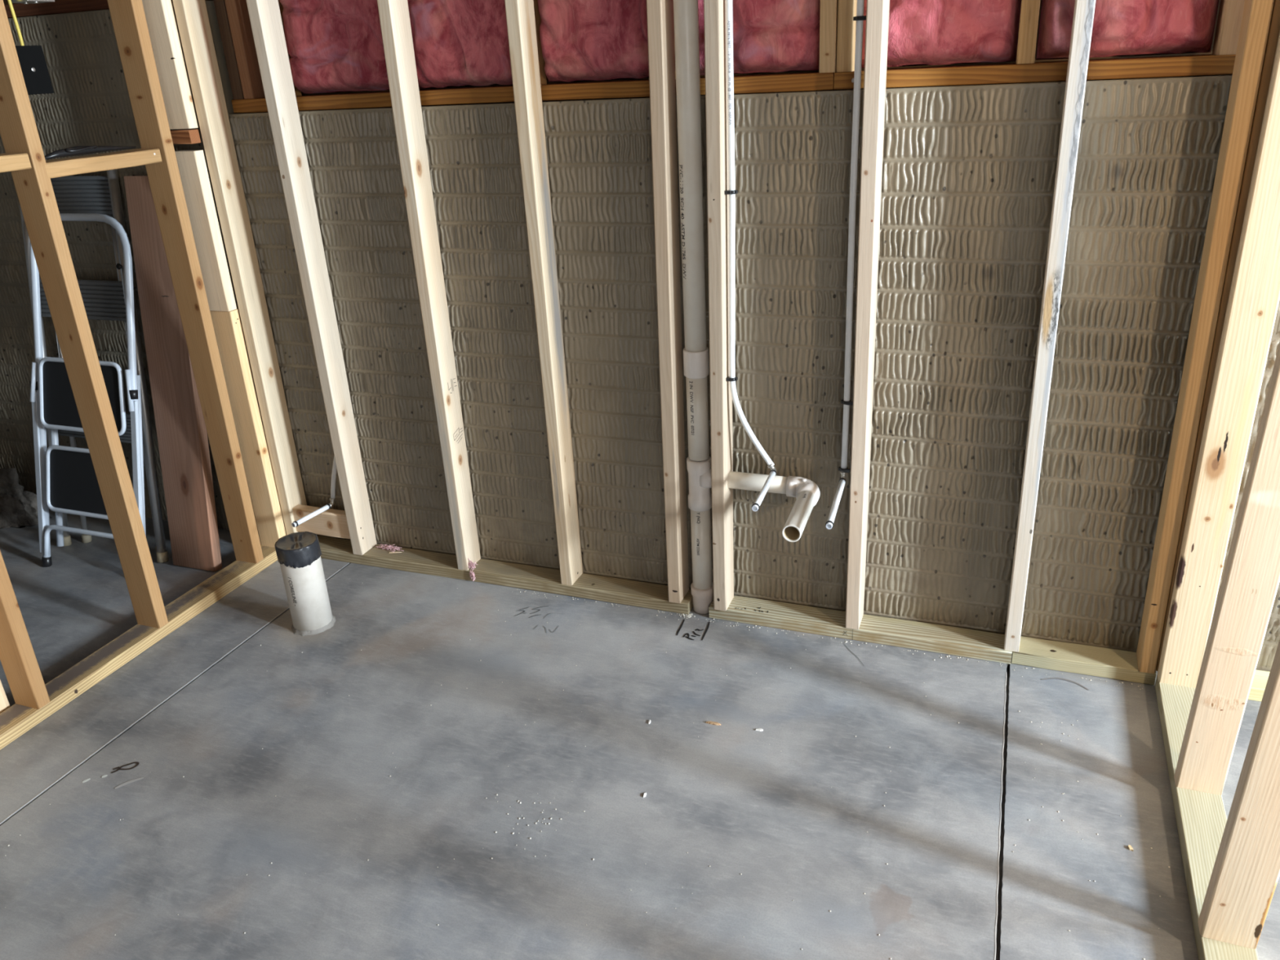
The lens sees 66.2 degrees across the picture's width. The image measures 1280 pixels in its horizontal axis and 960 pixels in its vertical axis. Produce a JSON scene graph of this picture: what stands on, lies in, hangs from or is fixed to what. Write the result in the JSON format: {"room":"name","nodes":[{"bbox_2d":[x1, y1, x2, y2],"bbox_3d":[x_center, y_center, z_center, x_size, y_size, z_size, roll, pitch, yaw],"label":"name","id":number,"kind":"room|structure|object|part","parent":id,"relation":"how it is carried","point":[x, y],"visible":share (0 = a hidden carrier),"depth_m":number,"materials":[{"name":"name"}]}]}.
{"room":"building under construction","nodes":[
{"label":"building under construction","id":0,"kind":"room"},
{"bbox_2d":[3,0,1220,95],"bbox_3d":[1.082,-1.431,2.106,9.750,1.045,0.040,6,25,20],"label":"wall","id":1,"kind":"structure","parent":0,"point":[5,2],"depth_m":2.40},
{"bbox_2d":[0,508,1279,959],"bbox_3d":[-0.521,1.778,-0.074,10.600,0.031,7.300,6,25,20],"label":"floor","id":2,"kind":"structure","parent":0,"point":[202,704],"depth_m":2.28,"materials":[{"name":"concrete"}]},
{"bbox_2d":[0,467,51,528],"bbox_3d":[-2.705,0.017,3.918,0.827,0.244,0.251,6,25,20],"label":"debris heap","id":3,"kind":"object","parent":2,"relation":"on","point":[18,508],"visible":0.92,"depth_m":3.81,"materials":[{"name":"grey"}]},
{"bbox_2d":[29,213,146,567],"bbox_3d":[-1.869,-0.270,3.308,0.485,1.180,0.344,6,25,20],"label":"step ladder","id":4,"kind":"object","parent":2,"relation":"on","point":[67,482],"visible":0.72,"depth_m":3.33,"materials":[{"name":"white metal"}]},
{"bbox_3d":[-2.076,-0.335,3.360,0.033,0.137,0.020,6,10,20],"label":"hinge arm","id":5,"kind":"part","parent":4,"relation":"part of","materials":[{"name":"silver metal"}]},
{"bbox_3d":[-2.049,-0.076,3.441,0.024,0.630,0.022,6,10,20],"label":"rail","id":6,"kind":"part","parent":4,"relation":"part of","materials":[{"name":"white metal"}]},
{"bbox_3d":[-1.670,-0.292,3.209,0.033,0.137,0.020,6,10,20],"label":"hinge arm","id":7,"kind":"part","parent":4,"relation":"part of","materials":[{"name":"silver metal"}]},
{"bbox_3d":[-1.685,-0.038,3.306,0.024,0.630,0.022,6,10,20],"label":"rail","id":8,"kind":"part","parent":4,"relation":"part of","materials":[{"name":"white metal"}]},
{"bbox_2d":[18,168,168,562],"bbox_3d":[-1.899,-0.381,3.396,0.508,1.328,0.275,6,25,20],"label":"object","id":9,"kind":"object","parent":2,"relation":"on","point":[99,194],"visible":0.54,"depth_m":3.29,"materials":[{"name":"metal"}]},
{"bbox_3d":[-2.106,-0.420,3.465,0.061,1.306,0.031,6,15,20],"label":"rail","id":10,"kind":"part","parent":9,"relation":"part of","materials":[{"name":"metal"}]},
{"bbox_3d":[-2.046,-0.410,3.478,0.044,1.260,0.037,6,15,20],"label":"rail","id":11,"kind":"part","parent":9,"relation":"part of","materials":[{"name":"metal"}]},
{"bbox_3d":[-1.705,-0.699,3.209,0.020,0.020,0.010,6,15,20],"label":"lock knob","id":12,"kind":"part","parent":9,"relation":"part of","materials":[{"name":"black plastic"}]},
{"bbox_3d":[-1.733,-0.377,3.362,0.044,1.260,0.037,6,15,20],"label":"rail","id":13,"kind":"part","parent":9,"relation":"part of","materials":[{"name":"metal"}]},
{"bbox_3d":[-1.695,-0.377,3.312,0.061,1.306,0.031,6,15,20],"label":"rail","id":14,"kind":"part","parent":9,"relation":"part of","materials":[{"name":"metal"}]},
{"bbox_2d":[0,544,277,750],"bbox_3d":[-1.700,0.686,2.508,0.090,0.040,2.296,6,25,20],"label":"plate","id":15,"kind":"object","parent":2,"relation":"on","point":[16,720],"visible":0.83,"depth_m":2.89,"materials":[{"name":"beige wood"}]},
{"bbox_2d":[0,680,10,713],"bbox_3d":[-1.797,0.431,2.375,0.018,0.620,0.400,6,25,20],"label":"stud","id":16,"kind":"object","parent":15,"relation":"on","point":[4,704],"visible":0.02,"depth_m":2.63,"materials":[{"name":"beige wood"}]},
{"bbox_2d":[0,550,50,709],"bbox_3d":[-1.694,-0.515,2.182,0.090,2.422,0.040,6,24,20],"label":"stud","id":17,"kind":"object","parent":15,"relation":"on","point":[18,660],"visible":1,"depth_m":2.57,"materials":[{"name":"brown wood"}]},
{"bbox_2d":[0,152,31,173],"bbox_3d":[-1.631,-0.724,2.293,0.090,0.039,0.390,6,25,20],"label":"rail","id":18,"kind":"object","parent":17,"relation":"attached to","point":[8,162],"visible":1,"depth_m":2.41,"materials":[{"name":"brown wood"}]},
{"bbox_2d":[0,0,168,628],"bbox_3d":[-1.545,-0.678,2.537,0.090,2.422,0.040,6,24,20],"label":"stud","id":19,"kind":"object","parent":15,"relation":"on","point":[19,133],"visible":0.99,"depth_m":2.63,"materials":[{"name":"brown wood"}]},
{"bbox_2d":[10,0,54,4],"bbox_3d":[-1.544,-1.230,2.481,0.070,0.046,0.080,6,25,20],"label":"metal bracket","id":20,"kind":"object","parent":19,"relation":"attached to","point":[24,2],"visible":0.97,"depth_m":2.47,"materials":[{"name":"metal"}]},
{"bbox_2d":[15,45,53,94],"bbox_3d":[-1.551,-1.026,2.452,0.076,0.121,0.110,6,25,20],"label":"outlet box","id":21,"kind":"object","parent":19,"relation":"attached to","point":[32,60],"visible":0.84,"depth_m":2.46,"materials":[{"name":"plastic"}]},
{"bbox_2d":[7,0,24,45],"bbox_3d":[-1.571,-1.228,2.424,0.012,0.303,0.032,-24,31,-39],"label":"cable","id":22,"kind":"object","parent":21,"relation":"attached to","point":[9,2],"visible":0.84,"depth_m":2.46,"materials":[{"name":"yellow plastic"}]},
{"bbox_2d":[44,148,162,178],"bbox_3d":[-1.480,-0.860,2.663,0.090,0.039,0.376,6,25,20],"label":"rail","id":23,"kind":"object","parent":19,"relation":"attached to","point":[60,167],"visible":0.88,"depth_m":2.64,"materials":[{"name":"brown wood"}]},
{"bbox_2d":[44,145,136,159],"bbox_3d":[-1.479,-0.889,2.638,0.051,0.024,0.301,6,25,20],"label":"strap","id":24,"kind":"object","parent":23,"relation":"on","point":[76,150],"visible":0.98,"depth_m":2.61,"materials":[{"name":"black plastic"}]},
{"bbox_2d":[106,0,263,563],"bbox_3d":[-1.394,-0.843,2.899,0.090,2.422,0.040,6,24,20],"label":"stud","id":25,"kind":"object","parent":15,"relation":"on","point":[128,18],"visible":0.98,"depth_m":2.96,"materials":[{"name":"brown wood"}]},
{"bbox_2d":[209,308,285,547],"bbox_3d":[-1.310,-0.158,3.298,0.090,0.840,0.040,6,25,20],"label":"block","id":26,"kind":"object","parent":15,"relation":"on","point":[227,326],"visible":0.89,"depth_m":3.27,"materials":[{"name":"brown wood"}]},
{"bbox_2d":[174,150,236,311],"bbox_3d":[-1.345,-0.765,3.034,0.090,0.482,0.039,6,25,20],"label":"block","id":27,"kind":"object","parent":26,"relation":"on","point":[192,166],"visible":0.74,"depth_m":3.01,"materials":[{"name":"brown wood"}]},
{"bbox_2d":[169,128,200,144],"bbox_3d":[-1.376,-1.024,2.926,0.125,0.039,0.039,6,25,20],"label":"block","id":28,"kind":"object","parent":27,"relation":"on","point":[190,135],"visible":0.68,"depth_m":2.90,"materials":[{"name":"brown wood"}]},
{"bbox_2d":[142,0,198,128],"bbox_3d":[-1.384,-1.519,2.710,0.090,1.035,0.040,6,25,20],"label":"block","id":29,"kind":"object","parent":28,"relation":"on","point":[159,14],"visible":0.78,"depth_m":2.83,"materials":[{"name":"brown wood"}]},
{"bbox_2d":[123,175,222,571],"bbox_3d":[-1.539,-0.326,3.249,0.188,1.290,0.237,6,25,20],"label":"plank","id":30,"kind":"object","parent":2,"relation":"on","point":[180,426],"visible":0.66,"depth_m":3.25,"materials":[{"name":"brown wood"}]},
{"bbox_2d":[275,531,335,635],"bbox_3d":[-1.013,0.312,2.967,0.135,0.289,0.136,6,25,20],"label":"drain pipe","id":31,"kind":"object","parent":2,"relation":"on","point":[299,554],"visible":1,"depth_m":2.92,"materials":[{"name":"plastic"}]},
{"bbox_2d":[316,535,693,614],"bbox_3d":[-0.536,0.299,3.251,1.493,0.040,0.090,6,25,20],"label":"plate","id":32,"kind":"object","parent":2,"relation":"on","point":[599,588],"visible":0.84,"depth_m":3.18,"materials":[{"name":"beige wood"}]},
{"bbox_2d":[172,0,306,534],"bbox_3d":[-1.264,-0.898,3.009,0.041,2.422,0.090,6,25,20],"label":"stud","id":33,"kind":"object","parent":32,"relation":"on","point":[192,15],"visible":0.93,"depth_m":3.06,"materials":[{"name":"brown wood"}]},
{"bbox_2d":[292,504,350,538],"bbox_3d":[-1.089,0.145,3.396,0.234,0.093,0.038,6,25,20],"label":"corner blocking","id":34,"kind":"object","parent":33,"relation":"attached to","point":[330,522],"visible":0.77,"depth_m":3.38,"materials":[{"name":"brown wood"}]},
{"bbox_2d":[246,0,377,555],"bbox_3d":[-1.019,-0.872,2.917,0.040,2.422,0.090,6,25,20],"label":"stud","id":35,"kind":"object","parent":32,"relation":"on","point":[264,15],"visible":1,"depth_m":2.98,"materials":[{"name":"brown wood"}]},
{"bbox_2d":[291,455,337,527],"bbox_3d":[-1.126,-0.915,2.864,0.054,2.250,0.238,19,32,41],"label":"supplies","id":36,"kind":"object","parent":35,"relation":"attached to","point":[295,523],"visible":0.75,"depth_m":3.31,"materials":[{"name":"plastic"}]},
{"bbox_2d":[375,543,403,551],"bbox_3d":[-0.860,0.231,3.375,0.106,0.020,0.035,10,27,29],"label":"scrap","id":37,"kind":"object","parent":32,"relation":"on","point":[389,547],"visible":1,"depth_m":3.37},
{"bbox_2d":[377,0,480,570],"bbox_3d":[-0.628,-0.832,2.774,0.040,2.422,0.090,6,25,20],"label":"stud","id":38,"kind":"object","parent":32,"relation":"on","point":[394,17],"visible":1,"depth_m":2.84,"materials":[{"name":"brown wood"}]},
{"bbox_2d":[469,568,475,581],"bbox_3d":[-0.547,0.310,3.201,0.022,0.046,0.008,11,27,29],"label":"scrap","id":39,"kind":"object","parent":32,"relation":"attached to","point":[472,574],"visible":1,"depth_m":3.20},
{"bbox_2d":[467,559,477,569],"bbox_3d":[-0.551,0.274,3.208,0.049,0.040,0.019,6,25,20],"label":"scrap","id":40,"kind":"object","parent":32,"relation":"on","point":[471,565],"visible":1,"depth_m":3.21,"materials":[{"name":"pink fabric"}]},
{"bbox_2d":[504,0,582,585],"bbox_3d":[-0.280,-0.796,2.648,0.041,2.422,0.090,6,25,20],"label":"stud","id":41,"kind":"object","parent":32,"relation":"on","point":[520,14],"visible":1,"depth_m":2.72,"materials":[{"name":"brown wood"}]},
{"bbox_2d":[646,0,688,603],"bbox_3d":[0.065,-0.756,2.512,0.041,2.422,0.090,6,25,20],"label":"stud","id":42,"kind":"object","parent":32,"relation":"on","point":[660,13],"visible":1,"depth_m":2.58,"materials":[{"name":"brown wood"}]},
{"bbox_2d":[4,589,1169,959],"bbox_3d":[-0.093,0.697,2.321,2.428,0.002,1.520,6,25,20],"label":"crumbs","id":43,"kind":"object","parent":2,"relation":"on","point":[689,615],"visible":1,"depth_m":2.43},
{"bbox_2d":[705,720,720,725],"bbox_3d":[0.186,0.613,2.476,0.042,0.005,0.009,5,25,18],"label":"chip","id":44,"kind":"object","parent":2,"relation":"on","point":[708,722],"visible":1,"depth_m":2.47,"materials":[{"name":"beige wood"}]},
{"bbox_2d":[673,0,820,613],"bbox_3d":[0.236,-0.670,2.338,0.392,2.459,0.319,6,25,20],"label":"stack","id":45,"kind":"object","parent":2,"relation":"on","point":[806,492],"visible":0.97,"depth_m":2.60,"materials":[{"name":"plastic"}]},
{"bbox_2d":[708,595,1012,664],"bbox_3d":[0.618,0.421,2.823,0.850,0.040,0.091,6,25,20],"label":"plate","id":46,"kind":"object","parent":2,"relation":"on","point":[944,639],"visible":0.92,"depth_m":2.79,"materials":[{"name":"beige wood"}]},
{"bbox_2d":[703,0,733,611],"bbox_3d":[0.198,-0.740,2.459,0.040,2.422,0.090,6,25,20],"label":"stud","id":47,"kind":"object","parent":46,"relation":"on","point":[714,11],"visible":0.85,"depth_m":2.54,"materials":[{"name":"brown wood"}]},
{"bbox_2d":[724,0,776,511],"bbox_3d":[0.274,-0.879,2.237,0.125,1.960,0.300,-6,24,-7],"label":"pipe","id":48,"kind":"object","parent":47,"relation":"attached to","point":[731,192],"visible":1,"depth_m":2.49,"materials":[{"name":"plastic"}]},
{"bbox_2d":[844,0,889,629],"bbox_3d":[0.551,-0.706,2.334,0.041,2.422,0.090,6,25,20],"label":"stud","id":49,"kind":"object","parent":46,"relation":"on","point":[877,11],"visible":1,"depth_m":2.40,"materials":[{"name":"brown wood"}]},
{"bbox_2d":[825,0,866,528],"bbox_3d":[0.461,-0.838,2.133,0.033,1.970,0.299,4,24,16],"label":"pipe","id":50,"kind":"object","parent":49,"relation":"attached to","point":[860,18],"visible":0.98,"depth_m":2.39,"materials":[{"name":"plastic"}]},
{"bbox_2d":[1004,0,1095,652],"bbox_3d":[0.950,-0.667,2.195,0.041,2.422,0.090,6,25,20],"label":"stud","id":51,"kind":"object","parent":46,"relation":"on","point":[1084,10],"visible":1,"depth_m":2.27,"materials":[{"name":"brown wood"}]},
{"bbox_2d":[1011,635,1156,685],"bbox_3d":[1.179,0.478,2.618,0.346,0.039,0.090,6,25,20],"label":"plate","id":52,"kind":"object","parent":2,"relation":"on","point":[1091,660],"visible":0.88,"depth_m":2.60,"materials":[{"name":"beige wood"}]},
{"bbox_2d":[1136,0,1274,673],"bbox_3d":[1.246,-0.633,2.077,0.040,2.422,0.090,6,25,20],"label":"stud","id":53,"kind":"object","parent":52,"relation":"on","point":[1257,14],"visible":1,"depth_m":2.16,"materials":[{"name":"brown wood"}]},
{"bbox_2d":[1127,844,1133,851],"bbox_3d":[1.015,0.761,2.030,0.008,0.005,0.017,-8,24,-11],"label":"chip","id":54,"kind":"object","parent":2,"relation":"on","point":[1130,847],"visible":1,"depth_m":2.03,"materials":[{"name":"beige wood"}]},
{"bbox_2d":[1155,675,1258,959],"bbox_3d":[1.027,0.888,1.695,0.090,0.040,1.900,6,25,20],"label":"plate","id":55,"kind":"object","parent":2,"relation":"on","point":[1201,818],"visible":0.52,"depth_m":2.04,"materials":[{"name":"beige wood"}]},
{"bbox_2d":[1155,0,1279,671],"bbox_3d":[1.285,-0.631,2.068,0.040,2.412,0.087,6,25,20],"label":"stud","id":56,"kind":"object","parent":55,"relation":"on","point":[1274,27],"visible":0.23,"depth_m":2.08,"materials":[{"name":"brown wood"}]},
{"bbox_2d":[1157,31,1279,688],"bbox_3d":[1.297,-0.601,1.998,0.090,2.422,0.040,6,25,20],"label":"stud","id":57,"kind":"object","parent":55,"relation":"on","point":[1254,297],"visible":0.94,"depth_m":2.17,"materials":[{"name":"brown wood"}]},
{"bbox_2d":[1173,342,1279,795],"bbox_3d":[1.179,-0.440,1.646,0.090,2.422,0.040,7,25,20],"label":"stud","id":58,"kind":"object","parent":55,"relation":"on","point":[1251,580],"visible":1,"depth_m":1.95,"materials":[{"name":"brown wood"}]},
{"bbox_2d":[1197,639,1279,949],"bbox_3d":[1.040,-0.278,1.290,0.090,2.422,0.040,8,26,20],"label":"stud","id":59,"kind":"object","parent":55,"relation":"on","point":[1246,873],"visible":1,"depth_m":1.68,"materials":[{"name":"brown wood"}]},
{"bbox_2d":[1247,669,1270,702],"bbox_3d":[2.410,0.608,2.163,2.108,0.040,0.090,6,25,20],"label":"plate","id":60,"kind":"object","parent":2,"relation":"on","point":[1259,682],"visible":0.18,"depth_m":2.45,"materials":[{"name":"beige wood"}]},
{"bbox_2d":[0,0,1279,671],"bbox_3d":[0.054,-0.502,2.850,7.200,1.765,0.269,6,25,20],"label":"wall","id":61,"kind":"structure","parent":0,"point":[969,171],"depth_m":2.66,"materials":[{"name":"concrete"}]},
{"bbox_2d":[4,0,213,17],"bbox_3d":[-2.302,-1.554,3.300,2.285,0.040,0.141,6,25,20],"label":"plate","id":62,"kind":"object","parent":61,"relation":"on","point":[58,6],"visible":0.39,"depth_m":3.05,"materials":[{"name":"brown wood"}]},
{"bbox_2d":[231,97,267,113],"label":"plate","id":63,"kind":"object","parent":61,"relation":"on","point":[258,104],"depth_m":2.94,"materials":[{"name":"brown wood"}]},
{"bbox_2d":[213,0,244,99],"bbox_3d":[-1.217,-1.602,2.796,0.040,0.960,0.090,6,25,20],"label":"stud","id":64,"kind":"object","parent":63,"relation":"on","point":[220,5],"visible":0.5,"depth_m":2.90,"materials":[{"name":"brown wood"}]},
{"bbox_2d":[224,0,265,98],"bbox_3d":[-1.180,-1.599,2.785,0.040,0.960,0.090,6,25,20],"label":"stud","id":65,"kind":"object","parent":63,"relation":"on","point":[237,13],"visible":0.74,"depth_m":2.89,"materials":[{"name":"brown wood"}]},
{"bbox_2d":[278,0,302,96],"bbox_3d":[-1.080,-1.588,2.748,0.040,0.960,0.090,6,25,20],"label":"stud","id":66,"kind":"object","parent":63,"relation":"on","point":[297,91],"visible":0.04,"depth_m":2.87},
{"bbox_2d":[295,91,391,111],"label":"plate","id":67,"kind":"object","parent":61,"relation":"on","point":[380,99],"depth_m":2.83,"materials":[{"name":"brown wood"}]},
{"bbox_2d":[279,0,389,93],"bbox_3d":[-0.882,-1.568,2.691,0.369,0.941,0.128,6,25,20],"label":"insulation batt","id":68,"kind":"object","parent":67,"relation":"on","point":[333,46],"visible":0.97,"depth_m":2.79,"materials":[{"name":"pink fabric"}]},
{"bbox_2d":[418,85,514,105],"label":"plate","id":69,"kind":"object","parent":61,"relation":"on","point":[496,94],"depth_m":2.69,"materials":[{"name":"brown wood"}]},
{"bbox_2d":[407,0,512,88],"bbox_3d":[-0.498,-1.527,2.549,0.370,0.941,0.128,6,25,20],"label":"insulation batt","id":70,"kind":"object","parent":69,"relation":"on","point":[457,43],"visible":0.75,"depth_m":2.65,"materials":[{"name":"pink fabric"}]},
{"bbox_2d":[540,79,649,100],"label":"plate","id":71,"kind":"object","parent":61,"relation":"on","point":[625,88],"depth_m":2.55,"materials":[{"name":"brown wood"}]},
{"bbox_2d":[533,0,546,84],"bbox_3d":[-0.311,-1.507,2.462,0.040,0.960,0.090,6,25,20],"label":"stud","id":72,"kind":"object","parent":71,"relation":"on","point":[537,17],"visible":0.05,"depth_m":2.62,"materials":[{"name":"brown wood"}]},
{"bbox_2d":[537,0,648,82],"bbox_3d":[-0.128,-1.489,2.413,0.339,0.941,0.125,6,25,20],"label":"insulation batt","id":73,"kind":"object","parent":71,"relation":"on","point":[581,40],"visible":0.9,"depth_m":2.52,"materials":[{"name":"pink fabric"}]},
{"bbox_2d":[673,20,675,79],"bbox_3d":[0.044,-1.469,2.331,0.040,0.960,0.090,6,25,20],"label":"stud","id":74,"kind":"object","parent":71,"relation":"on","point":[673,20],"visible":0.02,"depth_m":2.50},
{"bbox_2d":[733,71,835,93],"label":"plate","id":75,"kind":"object","parent":61,"relation":"on","point":[793,82],"depth_m":2.38,"materials":[{"name":"brown wood"}]},
{"bbox_2d":[697,0,820,75],"bbox_3d":[0.247,-1.450,2.275,0.378,0.941,0.122,6,25,20],"label":"insulation batt","id":76,"kind":"object","parent":75,"relation":"on","point":[770,36],"visible":0.6,"depth_m":2.37,"materials":[{"name":"pink fabric"}]},
{"bbox_2d":[818,0,838,72],"bbox_3d":[0.436,-1.428,2.186,0.040,0.960,0.090,6,25,20],"label":"stud","id":77,"kind":"object","parent":75,"relation":"on","point":[828,8],"visible":0.75,"depth_m":2.31,"materials":[{"name":"beige wood"}]},
{"bbox_2d":[833,71,854,89],"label":"plate","id":78,"kind":"object","parent":61,"relation":"on","point":[842,80],"depth_m":2.33,"materials":[{"name":"brown wood"}]},
{"bbox_2d":[835,0,857,71],"bbox_3d":[0.475,-1.426,2.175,0.039,0.960,0.090,6,25,20],"label":"stud","id":79,"kind":"object","parent":78,"relation":"on","point":[846,9],"visible":0.75,"depth_m":2.30,"materials":[{"name":"beige wood"}]},
{"bbox_2d":[885,60,1068,88],"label":"plate","id":80,"kind":"object","parent":61,"relation":"on","point":[1050,71],"depth_m":2.23,"materials":[{"name":"brown wood"}]},
{"bbox_2d":[861,0,1021,68],"bbox_3d":[0.667,-1.404,2.117,0.359,0.941,0.127,6,25,20],"label":"insulation batt","id":81,"kind":"object","parent":80,"relation":"on","point":[921,32],"visible":0.83,"depth_m":2.23,"materials":[{"name":"pink fabric"}]},
{"bbox_2d":[1015,0,1040,64],"bbox_3d":[0.849,-1.384,2.033,0.040,0.960,0.090,6,25,20],"label":"stud","id":82,"kind":"object","parent":80,"relation":"on","point":[1030,9],"visible":1,"depth_m":2.16,"materials":[{"name":"beige wood"}]},
{"bbox_2d":[1086,53,1235,79],"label":"plate","id":83,"kind":"object","parent":61,"relation":"on","point":[1153,67],"depth_m":2.10,"materials":[{"name":"brown wood"}]},
{"bbox_2d":[1035,0,1219,60],"bbox_3d":[1.040,-1.365,1.979,0.354,0.941,0.127,6,25,20],"label":"insulation batt","id":84,"kind":"object","parent":83,"relation":"on","point":[1120,28],"visible":0.88,"depth_m":2.11,"materials":[{"name":"pink fabric"}]},
{"bbox_2d":[1212,0,1244,54],"bbox_3d":[1.219,-1.345,1.895,0.040,0.960,0.090,6,25,20],"label":"stud","id":85,"kind":"object","parent":83,"relation":"on","point":[1230,11],"visible":0.78,"depth_m":2.03,"materials":[{"name":"beige wood"}]}
]}

